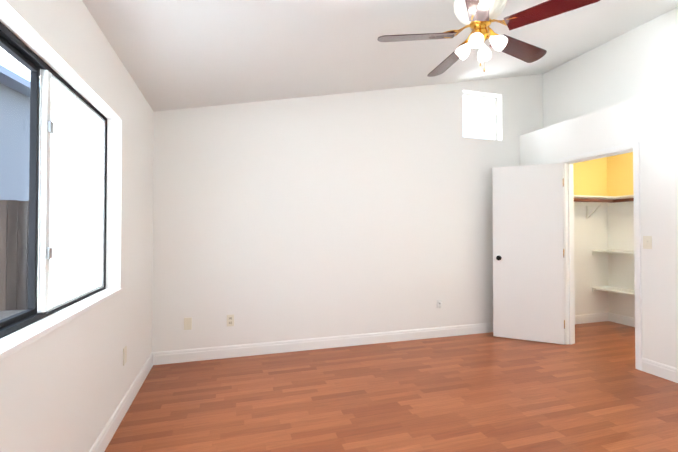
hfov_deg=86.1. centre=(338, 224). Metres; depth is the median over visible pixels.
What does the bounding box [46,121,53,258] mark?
clips
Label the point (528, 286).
closet door
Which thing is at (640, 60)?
wall
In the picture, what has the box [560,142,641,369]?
door frame
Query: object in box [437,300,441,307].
jack
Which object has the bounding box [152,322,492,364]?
baseboard
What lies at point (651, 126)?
wall
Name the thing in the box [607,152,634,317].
wall
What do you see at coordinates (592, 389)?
floor
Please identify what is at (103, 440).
baseboard
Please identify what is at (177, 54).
ceiling
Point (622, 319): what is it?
baseboard
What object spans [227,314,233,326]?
duplex electrical outlet
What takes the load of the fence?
on the ground
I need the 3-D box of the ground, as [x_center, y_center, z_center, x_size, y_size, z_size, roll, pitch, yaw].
[-1.530,1.524,4.612,80.000,0.200,90.000,0,-1,-17]
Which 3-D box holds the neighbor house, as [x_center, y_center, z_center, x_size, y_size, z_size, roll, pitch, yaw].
[-9.535,-2.450,11.658,3.700,7.947,40.800,0,-1,-17]
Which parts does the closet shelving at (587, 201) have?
rod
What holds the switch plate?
attached to the wall at (651, 126)
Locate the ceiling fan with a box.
[377,0,599,76]
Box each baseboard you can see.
[89,353,152,451]
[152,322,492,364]
[575,312,608,323]
[609,312,634,326]
[641,358,677,382]
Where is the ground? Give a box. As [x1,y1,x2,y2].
[0,310,23,319]
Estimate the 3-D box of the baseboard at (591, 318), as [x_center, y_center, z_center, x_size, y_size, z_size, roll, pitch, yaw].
[3.076,1.269,4.821,1.380,0.116,0.014,0,-1,-17]
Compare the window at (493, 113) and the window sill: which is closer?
the window sill
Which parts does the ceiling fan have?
blade, blade, arm, lamp shade, arm, lamp shade, blade, motor, lamp shade, arm, lamp shade, arm, blade, blade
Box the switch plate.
[643,236,651,248]
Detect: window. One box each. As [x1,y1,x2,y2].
[0,22,106,338]
[463,93,496,139]
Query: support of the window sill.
attached to the wall at (65, 387)
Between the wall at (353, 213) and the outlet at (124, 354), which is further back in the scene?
the wall at (353, 213)
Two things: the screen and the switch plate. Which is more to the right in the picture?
the switch plate
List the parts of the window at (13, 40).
glass, left window sash, screen frame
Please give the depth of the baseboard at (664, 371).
3.10 m
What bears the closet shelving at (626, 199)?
attached to the wall at (621, 238)
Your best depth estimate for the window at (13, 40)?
1.57 m
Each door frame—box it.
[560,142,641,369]
[573,181,574,327]
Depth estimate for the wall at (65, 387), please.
1.94 m
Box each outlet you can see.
[123,346,126,365]
[184,317,191,329]
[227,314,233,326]
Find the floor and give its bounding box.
[104,321,677,451]
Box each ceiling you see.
[82,0,677,111]
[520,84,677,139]
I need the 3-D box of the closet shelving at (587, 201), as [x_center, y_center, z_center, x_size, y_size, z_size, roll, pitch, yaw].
[2.964,0.272,4.649,1.050,1.273,0.306,0,-1,-17]
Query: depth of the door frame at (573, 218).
4.03 m
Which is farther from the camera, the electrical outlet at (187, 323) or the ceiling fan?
the electrical outlet at (187, 323)
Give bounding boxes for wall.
[0,0,153,451]
[152,74,608,351]
[520,92,677,367]
[543,7,677,127]
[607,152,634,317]
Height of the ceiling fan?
0.568 m
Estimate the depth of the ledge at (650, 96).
3.56 m
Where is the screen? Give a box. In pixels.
[49,78,102,307]
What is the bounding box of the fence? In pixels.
[0,200,38,310]
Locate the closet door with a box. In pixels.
[492,163,563,344]
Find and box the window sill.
[0,288,121,360]
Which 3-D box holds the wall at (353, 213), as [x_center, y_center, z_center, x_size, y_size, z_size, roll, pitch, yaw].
[0.967,-0.480,4.322,6.120,3.600,0.208,0,-1,-17]
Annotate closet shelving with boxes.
[574,195,614,291]
[614,195,634,295]
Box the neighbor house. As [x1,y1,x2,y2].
[0,65,39,200]

